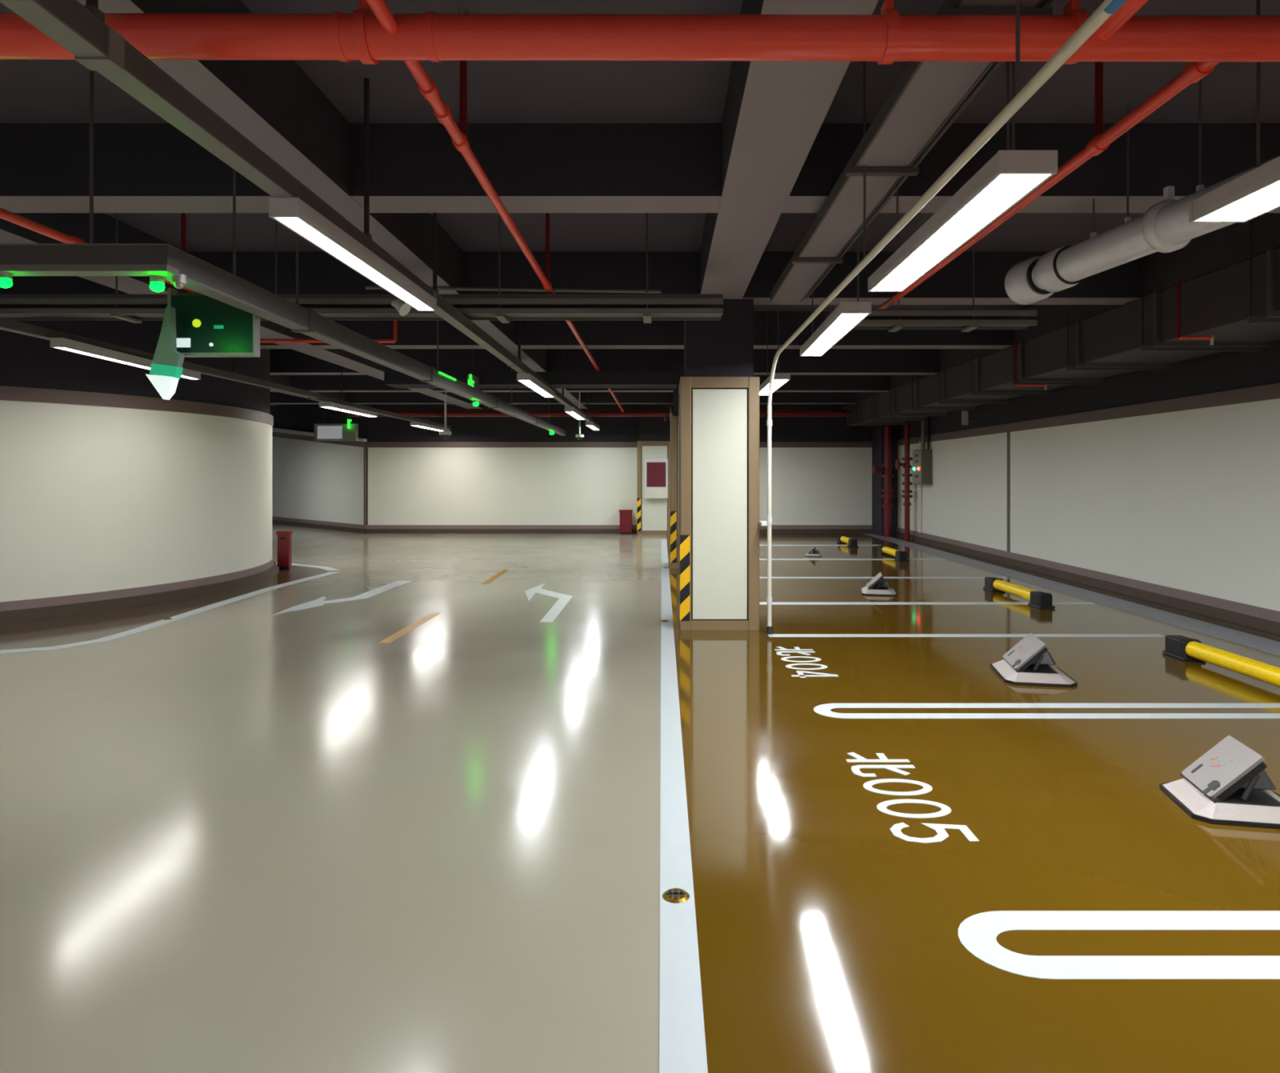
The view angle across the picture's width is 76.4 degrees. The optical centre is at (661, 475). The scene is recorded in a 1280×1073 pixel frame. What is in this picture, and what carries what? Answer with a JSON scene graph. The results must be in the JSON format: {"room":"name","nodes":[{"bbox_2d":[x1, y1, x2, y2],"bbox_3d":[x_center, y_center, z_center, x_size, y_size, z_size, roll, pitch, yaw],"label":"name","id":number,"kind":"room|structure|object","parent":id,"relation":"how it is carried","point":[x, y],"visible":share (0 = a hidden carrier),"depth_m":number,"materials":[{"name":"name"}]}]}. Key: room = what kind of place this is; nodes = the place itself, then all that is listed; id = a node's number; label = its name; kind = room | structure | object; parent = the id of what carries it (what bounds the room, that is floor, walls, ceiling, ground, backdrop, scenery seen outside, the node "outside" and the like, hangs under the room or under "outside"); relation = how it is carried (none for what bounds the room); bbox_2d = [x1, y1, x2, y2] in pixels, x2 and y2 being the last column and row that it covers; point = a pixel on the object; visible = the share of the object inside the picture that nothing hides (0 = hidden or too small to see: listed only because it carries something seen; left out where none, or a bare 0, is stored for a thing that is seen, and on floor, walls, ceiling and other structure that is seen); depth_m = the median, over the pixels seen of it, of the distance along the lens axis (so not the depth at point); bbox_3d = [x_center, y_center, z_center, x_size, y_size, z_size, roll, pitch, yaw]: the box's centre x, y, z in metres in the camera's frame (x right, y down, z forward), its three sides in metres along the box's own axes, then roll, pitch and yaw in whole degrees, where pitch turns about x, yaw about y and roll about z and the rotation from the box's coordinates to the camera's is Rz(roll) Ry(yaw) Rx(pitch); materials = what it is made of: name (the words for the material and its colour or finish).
{"room":"parking garage","nodes":[
{"label":"parking garage","id":0,"kind":"room"},
{"bbox_2d":[0,320,275,624],"bbox_3d":[-9.050,-0.310,10.200,7.620,3.420,7.620,0,0,0],"label":"wall","id":1,"kind":"structure","parent":0,"point":[115,494],"depth_m":8.56,"materials":[{"name":"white paint"}]},
{"bbox_2d":[270,404,367,533],"bbox_3d":[-9.343,-0.310,21.807,6.294,3.420,0.220,0,0,44],"label":"wall","id":2,"kind":"structure","parent":0,"point":[317,484],"depth_m":21.57,"materials":[{"name":"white paint"}]},
{"bbox_2d":[365,404,872,533],"bbox_3d":[-0.815,-0.310,19.622,12.570,3.420,0.195,0,0,0],"label":"wall","id":3,"kind":"structure","parent":0,"point":[491,475],"depth_m":19.57,"materials":[{"name":"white paint"}]},
{"bbox_2d":[0,524,1279,1072],"bbox_3d":[-4.215,1.458,10.350,19.570,0.124,27.700,0,0,0],"label":"floor","id":4,"kind":"structure","parent":0,"point":[372,803],"depth_m":3.25,"materials":[{"name":"paint"}]},
{"bbox_2d":[275,530,293,569],"bbox_3d":[-5.585,1.113,12.045,0.199,0.575,0.114,0,0,0],"label":"box","id":5,"kind":"object","parent":4,"relation":"on","point":[284,537],"visible":1,"depth_m":12.00,"materials":[{"name":"red paint"}]},
{"bbox_2d":[618,509,632,534],"bbox_3d":[-0.848,1.110,19.300,0.314,0.580,0.224,0,0,0],"label":"box","id":6,"kind":"object","parent":4,"relation":"on","point":[625,515],"visible":1,"depth_m":19.20,"materials":[{"name":"red paint"}]},
{"bbox_2d":[636,404,670,535],"bbox_3d":[-0.169,-0.310,19.299,0.818,3.420,0.503,0,0,0],"label":"column","id":7,"kind":"structure","parent":4,"relation":"on","point":[653,515],"depth_m":19.07,"materials":[{"name":"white paint"}]},
{"bbox_2d":[644,458,667,498],"bbox_3d":[-0.123,0.079,18.997,0.532,0.921,0.165,0,0,0],"label":"poster","id":8,"kind":"object","parent":7,"relation":"attached to","point":[655,469],"visible":1,"depth_m":18.91,"materials":[{"name":"red paper"}]},
{"bbox_2d":[662,888,689,903],"bbox_3d":[0.047,1.393,2.701,0.092,0.009,0.092,0,0,0],"label":"stud","id":9,"kind":"object","parent":4,"relation":"on","point":[675,895],"visible":1,"depth_m":2.69,"materials":[{"name":"gold metal"}]},
{"bbox_2d":[670,349,684,568],"bbox_3d":[0.491,-0.310,12.559,0.718,3.420,0.723,0,0,0],"label":"column","id":10,"kind":"structure","parent":4,"relation":"on","point":[678,354],"depth_m":12.20,"materials":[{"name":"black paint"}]},
{"bbox_2d":[678,298,759,630],"bbox_3d":[0.524,-0.310,7.689,0.719,3.420,0.703,0,0,0],"label":"column","id":11,"kind":"structure","parent":4,"relation":"on","point":[718,390],"depth_m":7.36,"materials":[{"name":"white paint"}]},
{"bbox_2d":[759,0,1127,634],"bbox_3d":[0.979,-0.310,3.430,0.112,3.420,7.861,0,0,-1],"label":"pipe","id":12,"kind":"object","parent":11,"relation":"attached to","point":[1108,7],"visible":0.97,"depth_m":2.79,"materials":[{"name":"white plastic"}]},
{"bbox_2d":[765,626,773,634],"bbox_3d":[0.950,1.365,7.170,0.060,0.070,0.060,0,0,0],"label":"socket","id":13,"kind":"object","parent":12,"relation":"attached to","point":[769,629],"depth_m":7.15,"materials":[{"name":"grey metal"}]},
{"bbox_2d":[804,546,822,556],"bbox_3d":[2.634,1.317,14.108,0.285,0.163,0.288,0,0,12],"label":"lock","id":14,"kind":"object","parent":4,"relation":"on","point":[815,553],"visible":1,"depth_m":14.03,"materials":[{"name":"metal"}]},
{"bbox_2d":[836,535,858,547],"bbox_3d":[3.720,1.320,16.300,0.170,0.150,1.200,0,0,0],"label":"wheel stop","id":15,"kind":"object","parent":4,"relation":"on","point":[851,543],"visible":1,"depth_m":16.06,"materials":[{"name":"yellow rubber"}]},
{"bbox_2d":[860,572,897,595],"bbox_3d":[2.581,1.285,9.694,0.400,0.228,0.516,0,0,12],"label":"lock","id":16,"kind":"object","parent":4,"relation":"on","point":[882,588],"visible":1,"depth_m":9.54,"materials":[{"name":"metal"}]},
{"bbox_2d":[869,576,884,589],"bbox_3d":[2.550,1.268,9.701,0.169,0.160,0.326,0,0,12],"label":"tray","id":17,"kind":"object","parent":16,"relation":"on","point":[877,581],"depth_m":9.57,"materials":[{"name":"metal"}]},
{"bbox_2d":[872,426,894,537],"bbox_3d":[5.052,0.145,18.500,0.464,2.510,0.289,0,0,0],"label":"riser pipe","id":18,"kind":"object","parent":4,"relation":"on","point":[887,465],"visible":1,"depth_m":18.43,"materials":[{"name":"red metal"}]},
{"bbox_2d":[876,545,908,561],"bbox_3d":[3.930,1.320,13.875,0.170,0.150,1.350,0,0,0],"label":"wheel stop","id":19,"kind":"object","parent":4,"relation":"on","point":[900,556],"visible":1,"depth_m":13.60,"materials":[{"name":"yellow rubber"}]},
{"bbox_2d":[895,423,912,541],"bbox_3d":[5.190,0.145,17.390,0.340,2.510,0.240,0,0,0],"label":"riser pipe","id":20,"kind":"object","parent":4,"relation":"on","point":[907,458],"visible":1,"depth_m":17.35,"materials":[{"name":"red metal"}]},
{"bbox_2d":[982,577,1054,608],"bbox_3d":[4.030,1.320,9.250,0.170,0.150,1.500,0,0,0],"label":"wheel stop","id":21,"kind":"object","parent":4,"relation":"on","point":[1040,600],"visible":1,"depth_m":9.00,"materials":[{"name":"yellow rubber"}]},
{"bbox_2d":[990,633,1077,687],"bbox_3d":[2.583,1.268,5.680,0.460,0.262,0.593,0,0,11],"label":"lock","id":22,"kind":"object","parent":4,"relation":"on","point":[1028,663],"visible":1,"depth_m":5.53,"materials":[{"name":"metal"}]},
{"bbox_2d":[1018,647,1048,671],"bbox_3d":[2.547,1.248,5.687,0.194,0.184,0.375,0,0,11],"label":"tray","id":23,"kind":"object","parent":22,"relation":"on","point":[1030,659],"depth_m":5.52,"materials":[{"name":"metal"}]},
{"bbox_2d":[1159,735,1279,829],"bbox_3d":[2.416,1.268,3.429,0.460,0.262,0.413,0,0,11],"label":"lock","id":24,"kind":"object","parent":4,"relation":"on","point":[1229,784],"visible":1,"depth_m":3.35,"materials":[{"name":"grey metal"}]},
{"bbox_2d":[1162,635,1279,687],"bbox_3d":[4.000,1.320,5.560,0.170,0.150,1.620,0,0,0],"label":"wheel stop","id":25,"kind":"object","parent":4,"relation":"on","point":[1180,647],"visible":1,"depth_m":5.78,"materials":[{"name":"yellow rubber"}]},
{"bbox_2d":[0,0,1279,408],"bbox_3d":[-4.215,-1.885,10.400,19.570,0.570,27.800,0,0,0],"label":"ceiling","id":26,"kind":"structure","parent":0,"point":[731,165],"depth_m":4.67,"materials":[{"name":"paint"}]},
{"bbox_2d":[0,208,197,293],"bbox_3d":[-3.530,-1.668,4.750,0.068,0.604,4.300,0,0,0],"label":"pipe","id":27,"kind":"object","parent":26,"relation":"hanging from","point":[5,215],"visible":0.38,"depth_m":4.68,"materials":[{"name":"metal"}]},
{"bbox_2d":[0,317,319,398],"bbox_3d":[-4.840,-1.548,7.800,0.088,0.945,7.200,0,0,0],"label":"tray","id":28,"kind":"object","parent":26,"relation":"hanging from","point":[7,325],"visible":0.66,"depth_m":7.47,"materials":[{"name":"grey paint"}]},
{"bbox_2d":[49,337,200,379],"bbox_3d":[-4.795,-1.036,7.425,0.104,0.074,2.170,0,0,-4],"label":"lamp","id":29,"kind":"object","parent":28,"relation":"attached to","point":[63,344],"visible":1,"depth_m":6.92,"materials":[{"name":"white plastic"}]},
{"bbox_2d":[57,347,193,378],"bbox_3d":[-4.795,-1.008,7.425,0.074,0.007,2.130,0,0,-4],"label":"diffuser","id":30,"kind":"object","parent":29,"relation":"attached to","point":[84,351],"depth_m":7.05,"materials":[{"name":"white plastic"}]},
{"bbox_2d":[0,70,566,435],"bbox_3d":[-3.311,-1.466,11.333,2.178,1.108,15.334,0,0,0],"label":"guidance trunking","id":31,"kind":"object","parent":26,"relation":"hanging from","point":[165,260],"depth_m":4.13,"materials":[{"name":"paint"}]},
{"bbox_2d":[0,271,12,288],"bbox_3d":[-2.990,-0.887,3.700,0.060,0.070,0.060,0,0,0],"label":"light","id":32,"kind":"object","parent":31,"relation":"attached to","point":[6,278],"visible":1,"depth_m":3.69,"materials":[{"name":"plastic"}]},
{"bbox_2d":[146,306,184,399],"bbox_3d":[-2.809,-0.689,4.605,0.191,0.523,0.058,0,0,0],"label":"arrow sign","id":33,"kind":"object","parent":31,"relation":"hanging from","point":[167,362],"visible":1,"depth_m":4.58,"materials":[{"name":"plastic"}]},
{"bbox_2d":[149,273,186,292],"bbox_3d":[-2.293,-0.891,3.780,0.162,0.078,0.064,0,0,0],"label":"light","id":34,"kind":"object","parent":31,"relation":"attached to","point":[157,282],"visible":0.98,"depth_m":3.76,"materials":[{"name":"plastic"}]},
{"bbox_2d":[167,288,260,357],"bbox_3d":[-2.576,-0.885,4.725,0.551,0.392,0.066,0,0,0],"label":"sign","id":35,"kind":"object","parent":31,"relation":"hanging from","point":[206,326],"visible":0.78,"depth_m":4.70,"materials":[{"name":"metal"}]},
{"bbox_2d":[472,400,478,406],"bbox_3d":[-2.285,-0.885,10.000,0.070,0.073,0.070,0,0,0],"label":"light","id":36,"kind":"object","parent":31,"relation":"attached to","point":[475,403],"visible":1,"depth_m":9.97,"materials":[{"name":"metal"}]},
{"bbox_2d":[0,0,599,426],"bbox_3d":[-1.505,-1.560,8.900,0.092,0.921,20.800,0,0,0],"label":"tray","id":37,"kind":"object","parent":26,"relation":"hanging from","point":[83,31],"visible":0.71,"depth_m":2.60,"materials":[{"name":"grey paint"}]},
{"bbox_2d":[268,197,436,311],"bbox_3d":[-1.486,-1.067,4.165,0.119,0.075,1.860,0,0,1],"label":"lamp","id":38,"kind":"object","parent":37,"relation":"attached to","point":[292,213],"visible":1,"depth_m":3.76,"materials":[{"name":"white plastic"}]},
{"bbox_2d":[391,298,410,315],"bbox_3d":[-1.638,-1.091,5.180,0.174,0.149,0.091,0,0,0],"label":"speaker","id":39,"kind":"object","parent":37,"relation":"attached to","point":[403,308],"visible":0.77,"depth_m":5.17},
{"bbox_2d":[516,373,555,397],"bbox_3d":[-1.492,-1.067,9.790,0.144,0.075,1.929,0,0,0],"label":"lamp","id":40,"kind":"object","parent":37,"relation":"attached to","point":[529,380],"visible":1,"depth_m":9.46,"materials":[{"name":"white plastic"}]},
{"bbox_2d":[519,380,551,396],"bbox_3d":[-1.492,-1.038,9.790,0.114,0.007,1.891,0,0,0],"label":"diffuser","id":41,"kind":"object","parent":40,"relation":"attached to","point":[535,385],"depth_m":9.65,"materials":[{"name":"white plastic"}]},
{"bbox_2d":[564,407,585,419],"bbox_3d":[-1.495,-1.067,14.150,0.164,0.075,1.908,0,0,0],"label":"lamp","id":42,"kind":"object","parent":37,"relation":"attached to","point":[572,411],"visible":1,"depth_m":13.75,"materials":[{"name":"white plastic"}]},
{"bbox_2d":[567,412,583,419],"bbox_3d":[-1.495,-1.038,14.150,0.134,0.007,1.870,0,0,0],"label":"diffuser","id":43,"kind":"object","parent":42,"relation":"attached to","point":[578,415],"depth_m":14.15,"materials":[{"name":"white plastic"}]},
{"bbox_2d":[585,422,599,430],"bbox_3d":[-1.495,-1.067,17.700,0.164,0.075,1.808,0,0,0],"label":"lamp","id":44,"kind":"object","parent":37,"relation":"attached to","point":[592,425],"visible":1,"depth_m":17.25,"materials":[{"name":"white plastic"}]},
{"bbox_2d":[586,425,598,430],"bbox_3d":[-1.495,-1.038,17.700,0.134,0.007,1.770,0,0,0],"label":"diffuser","id":45,"kind":"object","parent":44,"relation":"attached to","point":[593,427],"depth_m":17.68,"materials":[{"name":"white plastic"}]},
{"bbox_2d":[260,320,397,342],"bbox_3d":[-3.403,-1.677,8.200,1.476,0.686,0.040,0,0,0],"label":"pipe","id":46,"kind":"object","parent":26,"relation":"attached to","point":[394,340],"visible":0.44,"depth_m":8.18,"materials":[{"name":"metal"}]},
{"bbox_2d":[314,392,358,440],"bbox_3d":[-7.069,-1.384,17.635,0.909,1.272,0.210,0,0,0],"label":"number lightbox","id":47,"kind":"object","parent":26,"relation":"hanging from","point":[322,432],"visible":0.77,"depth_m":17.60,"materials":[{"name":"grey metal"}]},
{"bbox_2d":[319,401,377,417],"bbox_3d":[-4.940,-1.036,12.925,0.164,0.074,2.060,0,0,-1],"label":"lamp","id":48,"kind":"object","parent":26,"relation":"hanging from","point":[328,405],"visible":1,"depth_m":12.64,"materials":[{"name":"white plastic"}]},
{"bbox_2d":[324,407,375,417],"bbox_3d":[-4.940,-1.008,12.925,0.134,0.007,2.021,0,0,-1],"label":"diffuser","id":49,"kind":"object","parent":48,"relation":"attached to","point":[348,410],"depth_m":12.98,"materials":[{"name":"white plastic"}]},
{"bbox_2d":[0,213,723,323],"bbox_3d":[-2.920,-1.605,6.229,6.760,0.830,0.282,0,0,0],"label":"tray","id":50,"kind":"object","parent":26,"relation":"hanging from","point":[134,308],"visible":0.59,"depth_m":6.10,"materials":[{"name":"grey paint"}]},
{"bbox_2d":[0,315,721,318],"bbox_3d":[-2.920,-1.230,6.235,6.760,0.010,0.210,0,0,0],"label":"tray","id":51,"kind":"object","parent":50,"relation":"on","point":[1,316],"depth_m":6.27,"materials":[{"name":"paint"}]},
{"bbox_2d":[307,366,451,429],"bbox_3d":[-4.960,-1.548,15.250,0.088,0.945,7.500,0,0,0],"label":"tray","id":52,"kind":"object","parent":26,"relation":"hanging from","point":[321,398],"visible":0.7,"depth_m":14.25,"materials":[{"name":"grey paint"}]},
{"bbox_2d":[309,399,450,429],"bbox_3d":[-4.960,-1.078,15.250,0.080,0.006,7.500,0,0,0],"label":"tray","id":53,"kind":"object","parent":52,"relation":"on","point":[380,412],"depth_m":14.71,"materials":[{"name":"grey paint"}]},
{"bbox_2d":[313,395,451,429],"bbox_3d":[-4.923,-1.111,15.250,0.006,0.059,7.500,0,0,0],"label":"tray","id":54,"kind":"object","parent":52,"relation":"on","point":[321,398],"depth_m":14.32,"materials":[{"name":"paint"}]},
{"bbox_2d":[320,395,451,426],"bbox_3d":[-4.960,-1.143,15.250,0.088,0.006,7.500,0,0,0],"label":"tray","id":55,"kind":"object","parent":52,"relation":"on","point":[340,402],"depth_m":14.25,"materials":[{"name":"paint"}]},
{"bbox_2d":[409,422,449,431],"bbox_3d":[-4.995,-1.036,17.650,0.174,0.074,2.508,0,0,0],"label":"lamp","id":56,"kind":"object","parent":52,"relation":"attached to","point":[418,424],"visible":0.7,"depth_m":17.15,"materials":[{"name":"white plastic"}]},
{"bbox_2d":[415,426,440,431],"bbox_3d":[-4.995,-1.008,17.650,0.144,0.007,2.470,0,0,0],"label":"diffuser","id":57,"kind":"object","parent":56,"relation":"attached to","point":[432,428],"depth_m":17.55,"materials":[{"name":"white plastic"}]},
{"bbox_2d":[439,392,451,439],"bbox_3d":[-4.306,-1.365,16.200,0.240,1.309,0.236,0,0,0],"label":"dome camera","id":58,"kind":"object","parent":26,"relation":"hanging from","point":[445,434],"visible":0.97,"depth_m":16.18,"materials":[{"name":"white plastic"}]},
{"bbox_2d":[466,349,479,389],"bbox_3d":[-2.420,-1.521,10.446,0.088,0.999,0.308,0,0,0],"label":"exit sign","id":59,"kind":"object","parent":26,"relation":"hanging from","point":[473,380],"visible":0.63,"depth_m":10.34,"materials":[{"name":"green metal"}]},
{"bbox_2d":[365,285,661,293],"bbox_3d":[-1.256,-1.575,6.900,2.502,0.063,0.030,0,0,0],"label":"conduit","id":60,"kind":"object","parent":26,"relation":"attached to","point":[367,287],"visible":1,"depth_m":6.89,"materials":[{"name":"grey metal"}]},
{"bbox_2d":[384,372,676,388],"bbox_3d":[-1.725,-1.278,10.950,3.850,0.165,0.500,0,0,0],"label":"ceiling beam","id":61,"kind":"structure","parent":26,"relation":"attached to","point":[394,380],"depth_m":10.70,"materials":[{"name":"black paint"}]},
{"bbox_2d":[575,392,583,439],"bbox_3d":[-1.714,-1.376,17.000,0.170,1.288,0.167,0,0,0],"label":"dome camera","id":62,"kind":"object","parent":26,"relation":"hanging from","point":[579,437],"visible":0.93,"depth_m":16.99,"materials":[{"name":"white plastic"}]},
{"bbox_2d":[348,406,850,421],"bbox_3d":[-1.400,-1.380,18.200,11.200,0.320,0.320,0,0,0],"label":"pipe","id":63,"kind":"object","parent":26,"relation":"hanging from","point":[664,413],"visible":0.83,"depth_m":18.14,"materials":[{"name":"metal"}]},
{"bbox_2d":[0,0,1279,64],"bbox_3d":[0.000,-1.671,2.088,8.400,0.699,1.179,0,0,0],"label":"pipe","id":64,"kind":"object","parent":26,"relation":"hanging from","point":[889,37],"visible":0.95,"depth_m":2.55,"materials":[{"name":"red metal"}]},
{"bbox_2d":[365,0,624,412],"bbox_3d":[-0.845,-1.669,9.200,0.062,0.601,17.200,0,0,0],"label":"pipe","id":65,"kind":"object","parent":64,"relation":"attached to","point":[427,86],"visible":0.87,"depth_m":3.44,"materials":[{"name":"red metal"}]},
{"bbox_2d":[759,305,790,395],"bbox_3d":[1.295,-1.524,9.635,0.204,0.991,1.738,0,0,0],"label":"lamp","id":66,"kind":"object","parent":26,"relation":"hanging from","point":[780,379],"visible":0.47,"depth_m":9.21,"materials":[{"name":"metal"}]},
{"bbox_2d":[759,380,786,395],"bbox_3d":[1.295,-1.038,9.635,0.174,0.007,1.700,0,0,0],"label":"diffuser","id":67,"kind":"object","parent":66,"relation":"attached to","point":[764,389],"depth_m":9.55,"materials":[{"name":"white plastic"}]},
{"bbox_2d":[800,237,871,355],"bbox_3d":[1.262,-1.524,6.095,0.194,0.991,1.865,0,0,2],"label":"lamp","id":68,"kind":"object","parent":26,"relation":"hanging from","point":[846,316],"visible":0.84,"depth_m":5.67,"materials":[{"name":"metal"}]},
{"bbox_2d":[803,313,867,355],"bbox_3d":[1.262,-1.038,6.095,0.164,0.007,1.826,0,0,2],"label":"diffuser","id":69,"kind":"object","parent":68,"relation":"attached to","point":[839,325],"depth_m":5.89,"materials":[{"name":"white plastic"}]},
{"bbox_2d":[770,0,1054,301],"bbox_3d":[1.081,-1.520,4.300,0.362,0.100,5.400,0,0,0],"label":"cable tray","id":70,"kind":"object","parent":26,"relation":"hanging from","point":[926,98],"visible":0.86,"depth_m":3.72,"materials":[{"name":"grey paint"}]},
{"bbox_2d":[770,0,962,301],"bbox_3d":[0.941,-1.532,4.300,0.012,0.075,5.400,0,0,0],"label":"tray","id":71,"kind":"object","parent":70,"relation":"on","point":[912,70],"depth_m":3.81,"materials":[{"name":"paint"}]},
{"bbox_2d":[825,231,1037,332],"bbox_3d":[2.175,-1.600,6.599,1.650,0.840,0.222,0,0,0],"label":"tray","id":72,"kind":"object","parent":26,"relation":"hanging from","point":[891,320],"visible":0.69,"depth_m":6.50,"materials":[{"name":"grey paint"}]},
{"bbox_2d":[855,325,1030,327],"bbox_3d":[2.175,-1.220,6.605,1.650,0.010,0.150,0,0,0],"label":"tray","id":73,"kind":"object","parent":72,"relation":"on","point":[856,326],"depth_m":6.62,"materials":[{"name":"paint"}]},
{"bbox_2d":[867,62,1057,292],"bbox_3d":[1.251,-1.524,3.665,0.207,0.991,1.798,0,0,0],"label":"lamp","id":74,"kind":"object","parent":26,"relation":"hanging from","point":[1009,176],"visible":0.91,"depth_m":3.20,"materials":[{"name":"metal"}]},
{"bbox_2d":[871,174,1048,290],"bbox_3d":[1.251,-1.038,3.665,0.177,0.007,1.760,0,0,0],"label":"diffuser","id":75,"kind":"object","parent":74,"relation":"attached to","point":[994,195],"depth_m":3.38,"materials":[{"name":"white plastic"}]},
{"bbox_2d":[876,8,1220,309],"bbox_3d":[1.850,-1.667,5.100,0.070,0.605,5.000,0,0,0],"label":"pipe","id":76,"kind":"object","parent":26,"relation":"hanging from","point":[1194,72],"visible":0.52,"depth_m":3.44,"materials":[{"name":"metal"}]},
{"bbox_2d":[846,219,1279,426],"bbox_3d":[4.789,-1.560,10.340,1.062,0.920,17.280,0,0,0],"label":"ventilation duct","id":77,"kind":"object","parent":26,"relation":"hanging from","point":[1237,304],"visible":0.87,"depth_m":8.03,"materials":[{"name":"metal"}]},
{"bbox_2d":[1013,342,1046,390],"bbox_3d":[4.379,-1.295,9.660,0.388,0.570,0.030,0,0,0],"label":"pipe","id":78,"kind":"object","parent":77,"relation":"attached to","point":[1015,343],"visible":1,"depth_m":9.65,"materials":[{"name":"metal"}]},
{"bbox_2d":[1176,280,1213,345],"bbox_3d":[4.334,-1.319,6.610,0.298,0.522,0.030,0,0,0],"label":"pipe","id":79,"kind":"object","parent":77,"relation":"attached to","point":[1178,282],"visible":1,"depth_m":6.60,"materials":[{"name":"metal"}]},
{"bbox_2d":[1004,80,1279,305],"bbox_3d":[2.580,-1.574,4.184,0.284,0.892,2.475,0,0,-8],"label":"insulated pipe","id":80,"kind":"object","parent":26,"relation":"hanging from","point":[1165,227],"visible":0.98,"depth_m":4.43,"materials":[{"name":"silver metal"}]},
{"bbox_2d":[1188,0,1279,222],"bbox_3d":[2.262,-1.524,2.330,0.229,0.991,1.968,0,0,0],"label":"lamp","id":81,"kind":"object","parent":26,"relation":"hanging from","point":[1255,193],"visible":0.93,"depth_m":3.08,"materials":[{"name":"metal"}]},
{"bbox_2d":[1197,181,1279,220],"bbox_3d":[2.262,-1.038,2.330,0.199,0.007,1.930,0,0,0],"label":"diffuser","id":82,"kind":"object","parent":81,"relation":"attached to","point":[1259,198],"depth_m":3.11,"materials":[{"name":"white plastic"}]},
{"bbox_2d":[896,339,1279,635],"bbox_3d":[5.492,-0.310,8.050,0.195,3.420,23.100,0,0,0],"label":"wall","id":83,"kind":"structure","parent":0,"point":[1162,487],"depth_m":9.37,"materials":[{"name":"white paint"}]},
{"bbox_2d":[871,425,899,536],"bbox_3d":[5.265,-0.310,19.160,0.410,3.420,0.880,0,0,0],"label":"pipes","id":84,"kind":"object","parent":83,"relation":"attached to","point":[877,432],"depth_m":18.75,"materials":[{"name":"red metal"}]},
{"bbox_2d":[919,441,921,533],"bbox_3d":[5.409,0.250,17.000,0.060,1.900,0.057,0,0,0],"label":"conduit","id":85,"kind":"object","parent":83,"relation":"attached to","point":[920,442],"visible":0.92,"depth_m":16.98,"materials":[{"name":"metal"}]},
{"bbox_2d":[912,417,932,484],"bbox_3d":[5.310,-0.495,16.650,0.258,1.370,0.600,0,0,0],"label":"control box","id":86,"kind":"object","parent":83,"relation":"attached to","point":[922,459],"visible":0.95,"depth_m":16.43,"materials":[{"name":"grey metal"}]},
{"bbox_2d":[961,410,974,425],"bbox_3d":[5.356,-1.000,14.206,0.228,0.248,0.028,0,0,0],"label":"wall speaker","id":87,"kind":"object","parent":83,"relation":"attached to","point":[965,418],"visible":1,"depth_m":14.19,"materials":[{"name":"white plastic"}]},
{"bbox_2d":[962,413,968,423],"bbox_3d":[5.298,-1.000,14.197,0.092,0.188,0.010,0,0,0],"label":"speaker grille","id":88,"kind":"object","parent":87,"relation":"attached to","point":[965,415],"depth_m":14.19,"materials":[{"name":"grey metal"}]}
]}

